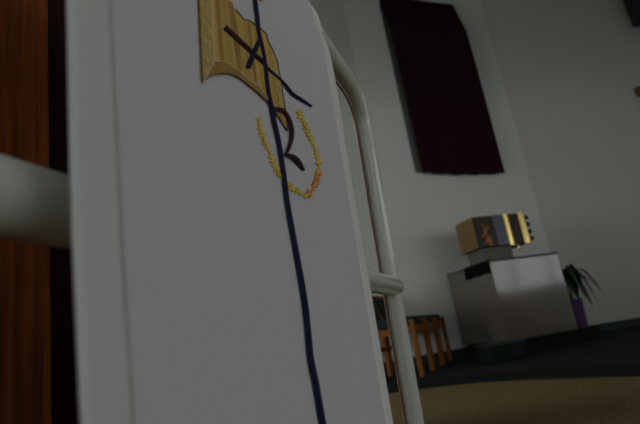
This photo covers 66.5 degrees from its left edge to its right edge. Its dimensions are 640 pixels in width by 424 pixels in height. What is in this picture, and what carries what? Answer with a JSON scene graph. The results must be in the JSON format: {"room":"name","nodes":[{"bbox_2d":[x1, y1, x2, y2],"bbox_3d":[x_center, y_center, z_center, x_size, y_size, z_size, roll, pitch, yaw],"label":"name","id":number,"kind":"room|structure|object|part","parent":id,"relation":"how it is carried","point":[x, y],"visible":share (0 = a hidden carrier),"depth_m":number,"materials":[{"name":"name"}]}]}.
{"room":"house of worship","nodes":[
{"label":"house of worship","id":0,"kind":"room"},
{"bbox_2d":[308,0,393,362],"bbox_3d":[-1.644,-1.018,5.288,5.000,6.000,0.250,-1,-17,-28],"label":"wall","id":1,"kind":"structure","parent":0,"point":[331,13],"depth_m":6.23,"materials":[{"name":"white paint"}]},
{"bbox_2d":[383,361,394,371],"bbox_3d":[-0.963,1.744,4.513,4.600,0.098,0.017,-1,-17,-28],"label":"baseboard","id":2,"kind":"structure","parent":1,"relation":"attached to","point":[384,363],"depth_m":5.40,"materials":[{"name":"green plastic"}]},
{"bbox_2d":[343,0,550,356],"bbox_3d":[1.704,-1.125,6.861,2.380,6.000,0.250,-4,-16,-19],"label":"wall","id":3,"kind":"structure","parent":0,"point":[424,210],"depth_m":6.50,"materials":[{"name":"white paint"}]},
{"bbox_2d":[413,347,469,365],"bbox_3d":[2.183,1.642,5.981,2.370,0.098,0.017,-4,-16,-19],"label":"baseboard","id":4,"kind":"structure","parent":3,"relation":"attached to","point":[462,352],"depth_m":5.75,"materials":[{"name":"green plastic"}]},
{"bbox_2d":[379,0,504,174],"bbox_3d":[1.693,-1.835,6.900,1.363,2.841,0.091,-4,-16,-19],"label":"curtain","id":5,"kind":"object","parent":3,"relation":"attached to","point":[449,127],"visible":1,"depth_m":6.82,"materials":[{"name":"red fabric"}]},
{"bbox_2d":[385,325,639,423],"bbox_3d":[1.412,0.605,1.231,11.000,0.132,15.200,-9,-15,0],"label":"floor","id":6,"kind":"structure","parent":0,"point":[607,400],"depth_m":2.67,"materials":[{"name":"beige carpet"}]},
{"bbox_2d":[0,0,78,423],"bbox_3d":[-0.496,-0.026,0.214,0.380,1.150,0.820,-14,-16,18],"label":"door","id":7,"kind":"structure","parent":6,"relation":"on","point":[39,383],"depth_m":0.42,"materials":[{"name":"brown wood"}]},
{"bbox_3d":[-0.365,-0.058,0.115,0.022,1.120,0.680,-14,-16,18],"label":"panel","id":8,"kind":"part","parent":7,"relation":"part of","materials":[{"name":"brown wood"}]},
{"bbox_2d":[0,23,423,423],"bbox_3d":[-0.060,0.111,0.296,0.260,0.787,0.925,-14,-16,18],"label":"stand","id":9,"kind":"object","parent":6,"relation":"on","point":[34,199],"visible":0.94,"depth_m":0.65,"materials":[{"name":"white metal"}]},
{"bbox_2d":[65,0,392,423],"bbox_3d":[-0.042,-0.017,0.338,0.046,0.534,0.368,-14,-16,17],"label":"banner","id":10,"kind":"object","parent":9,"relation":"hanging from","point":[219,266],"visible":1,"depth_m":0.23,"materials":[{"name":"white fabric"}]},
{"bbox_2d":[372,296,434,376],"bbox_3d":[0.695,1.138,4.587,0.526,0.792,0.500,-15,-16,21],"label":"wooden chair","id":11,"kind":"object","parent":6,"relation":"on","point":[414,326],"visible":0.62,"depth_m":4.51,"materials":[{"name":"orange wood"}]},
{"bbox_3d":[0.476,0.963,4.720,0.106,0.260,0.414,-15,-16,21],"label":"backrest","id":12,"kind":"part","parent":11,"relation":"part of","materials":[{"name":"brown wood"}]},
{"bbox_3d":[0.604,1.248,4.861,0.101,0.750,0.042,-15,-16,21],"label":"leg","id":13,"kind":"part","parent":11,"relation":"part of","materials":[{"name":"orange wood"}]},
{"bbox_3d":[0.631,1.080,4.372,0.375,0.060,0.024,-15,-16,21],"label":"rail","id":14,"kind":"part","parent":11,"relation":"part of","materials":[{"name":"orange wood"}]},
{"bbox_3d":[0.712,1.047,4.597,0.370,0.084,0.494,-15,-16,21],"label":"seat","id":15,"kind":"part","parent":11,"relation":"part of","materials":[{"name":"green fabric"}]},
{"bbox_3d":[0.844,1.182,4.256,0.042,0.492,0.042,-15,-16,21],"label":"leg","id":16,"kind":"part","parent":11,"relation":"part of","materials":[{"name":"orange wood"}]},
{"bbox_3d":[0.910,1.069,4.504,0.024,0.065,0.415,-15,-16,21],"label":"rail","id":17,"kind":"part","parent":11,"relation":"part of","materials":[{"name":"orange wood"}]},
{"bbox_3d":[1.028,1.264,4.668,0.042,0.492,0.042,-15,-16,21],"label":"leg","id":18,"kind":"part","parent":11,"relation":"part of","materials":[{"name":"orange wood"}]},
{"bbox_2d":[373,296,444,374],"bbox_3d":[0.906,1.231,5.058,0.526,0.792,0.500,-15,-16,21],"label":"wooden chair","id":19,"kind":"object","parent":6,"relation":"on","point":[378,301],"visible":0.3,"depth_m":5.06,"materials":[{"name":"orange wood"}]},
{"bbox_3d":[0.635,0.925,5.240,0.054,0.032,0.500,-15,-16,21],"label":"rail","id":20,"kind":"part","parent":19,"relation":"part of","materials":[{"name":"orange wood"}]},
{"bbox_3d":[0.687,1.056,5.191,0.106,0.260,0.414,-15,-16,21],"label":"backrest","id":21,"kind":"part","parent":19,"relation":"part of","materials":[{"name":"green fabric"}]},
{"bbox_3d":[0.631,1.260,4.921,0.101,0.750,0.042,-15,-16,21],"label":"leg","id":22,"kind":"part","parent":19,"relation":"part of","materials":[{"name":"orange wood"}]},
{"bbox_3d":[0.923,1.140,5.068,0.370,0.084,0.494,-15,-16,21],"label":"seat","id":23,"kind":"part","parent":19,"relation":"part of","materials":[{"name":"brown wood"}]},
{"bbox_3d":[1.055,1.276,4.728,0.042,0.492,0.042,-15,-16,21],"label":"leg","id":24,"kind":"part","parent":19,"relation":"part of","materials":[{"name":"orange wood"}]},
{"bbox_3d":[1.122,1.163,4.975,0.024,0.065,0.415,-15,-16,21],"label":"rail","id":25,"kind":"part","parent":19,"relation":"part of","materials":[{"name":"orange wood"}]},
{"bbox_3d":[1.239,1.357,5.139,0.042,0.492,0.042,-15,-16,21],"label":"leg","id":26,"kind":"part","parent":19,"relation":"part of","materials":[{"name":"orange wood"}]},
{"bbox_2d":[430,314,452,363],"bbox_3d":[1.117,1.325,5.530,0.526,0.792,0.500,-15,-16,21],"label":"wooden chair","id":27,"kind":"object","parent":6,"relation":"on","point":[440,322],"visible":0.2,"depth_m":5.56,"materials":[{"name":"orange wood"}]},
{"bbox_3d":[1.135,1.234,5.540,0.370,0.084,0.494,-15,-16,21],"label":"seat","id":28,"kind":"part","parent":27,"relation":"part of","materials":[{"name":"green fabric"}]},
{"bbox_3d":[1.266,1.369,5.199,0.042,0.492,0.042,-15,-16,21],"label":"leg","id":29,"kind":"part","parent":27,"relation":"part of","materials":[{"name":"orange wood"}]},
{"bbox_3d":[1.333,1.256,5.447,0.024,0.065,0.415,-15,-16,21],"label":"rail","id":30,"kind":"part","parent":27,"relation":"part of","materials":[{"name":"orange wood"}]},
{"bbox_3d":[1.450,1.451,5.610,0.042,0.492,0.042,-15,-16,21],"label":"leg","id":31,"kind":"part","parent":27,"relation":"part of","materials":[{"name":"orange wood"}]},
{"bbox_2d":[473,339,527,362],"bbox_3d":[1.696,1.309,4.589,0.390,0.163,0.310,-7,-15,-8],"label":"carpeted step","id":32,"kind":"structure","parent":6,"relation":"on","point":[506,350],"depth_m":4.46,"materials":[{"name":"green carpet"}]},
{"bbox_2d":[447,252,577,344],"bbox_3d":[2.156,1.006,5.593,0.880,0.843,0.908,-5,-16,-16],"label":"cabinet","id":33,"kind":"object","parent":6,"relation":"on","point":[522,297],"visible":0.9,"depth_m":5.21,"materials":[{"name":"grey stone"}]},
{"bbox_2d":[463,259,491,279],"bbox_3d":[1.758,0.643,5.387,0.071,0.146,0.500,-5,-16,-16],"label":"cloth","id":34,"kind":"object","parent":33,"relation":"on","point":[479,269],"visible":0.98,"depth_m":5.36,"materials":[{"name":"black fabric"}]},
{"bbox_2d":[455,212,533,265],"bbox_3d":[2.078,0.331,5.730,0.768,0.539,0.387,-5,-16,-16],"label":"tabernacle","id":35,"kind":"object","parent":33,"relation":"on","point":[483,238],"visible":0.98,"depth_m":5.58,"materials":[{"name":"gold metal"}]},
{"bbox_3d":[1.698,0.283,5.658,0.008,0.360,0.360,-5,-16,-16],"label":"plate","id":36,"kind":"part","parent":35,"relation":"part of","materials":[{"name":"gold metal"}]},
{"bbox_3d":[1.877,0.222,5.529,0.230,0.341,0.010,-5,-16,-16],"label":"relief panel","id":37,"kind":"part","parent":35,"relation":"part of","materials":[{"name":"brown metal"}]},
{"bbox_3d":[2.060,0.207,5.581,0.138,0.349,0.014,-5,-16,-16],"label":"door","id":38,"kind":"part","parent":35,"relation":"part of","materials":[{"name":"metal"}]},
{"bbox_3d":[2.262,0.191,5.642,0.120,0.343,0.010,-5,-16,-16],"label":"panel","id":39,"kind":"part","parent":35,"relation":"part of","materials":[{"name":"brown metal"}]},
{"bbox_2d":[387,363,639,391],"bbox_3d":[1.421,1.040,3.116,10.786,0.004,1.216,-12,-15,10],"label":"trim","id":40,"kind":"structure","parent":6,"relation":"on","point":[619,369],"depth_m":3.19,"materials":[{"name":"black carpet"}]},
{"bbox_2d":[467,325,601,355],"bbox_3d":[2.395,1.463,5.523,1.160,0.138,0.805,-5,-16,-16],"label":"plinth","id":41,"kind":"object","parent":6,"relation":"on","point":[588,333],"visible":0.59,"depth_m":5.19,"materials":[{"name":"black laminate"}]},
{"bbox_2d":[561,263,601,327],"bbox_3d":[2.947,0.936,5.542,0.342,0.711,0.439,4,-20,-41],"label":"potted plant","id":42,"kind":"object","parent":6,"relation":"on","point":[572,276],"visible":0.8,"depth_m":5.46,"materials":[{"name":"green plant"}]},
{"bbox_3d":[2.880,1.148,5.518,0.234,0.315,0.234,-9,-15,0],"label":"pot","id":43,"kind":"part","parent":42,"relation":"part of","materials":[{"name":"purple ceramic"}]},
{"bbox_2d":[480,0,639,325],"bbox_3d":[4.680,-1.441,7.438,3.700,6.000,0.250,-8,-15,-6],"label":"wall","id":44,"kind":"structure","parent":0,"point":[569,69],"depth_m":7.20,"materials":[{"name":"grey paint"}]},
{"bbox_2d":[589,317,639,331],"bbox_3d":[5.093,1.334,6.549,3.580,0.098,0.017,-8,-15,-6],"label":"baseboard","id":45,"kind":"structure","parent":44,"relation":"attached to","point":[634,321],"depth_m":6.43,"materials":[{"name":"green plastic"}]},
{"bbox_2d":[623,0,639,26],"bbox_3d":[5.116,-3.371,7.684,0.524,0.820,0.377,-9,-15,0],"label":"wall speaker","id":46,"kind":"object","parent":44,"relation":"attached to","point":[632,6],"visible":1,"depth_m":7.63,"materials":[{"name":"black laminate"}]},
{"bbox_2d":[634,86,639,96],"bbox_3d":[4.943,-1.687,7.321,0.260,0.470,0.141,-8,-15,-6],"label":"wall fixture","id":47,"kind":"object","parent":44,"relation":"attached to","point":[637,89],"visible":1,"depth_m":7.36,"materials":[{"name":"brown wood"}]}
]}

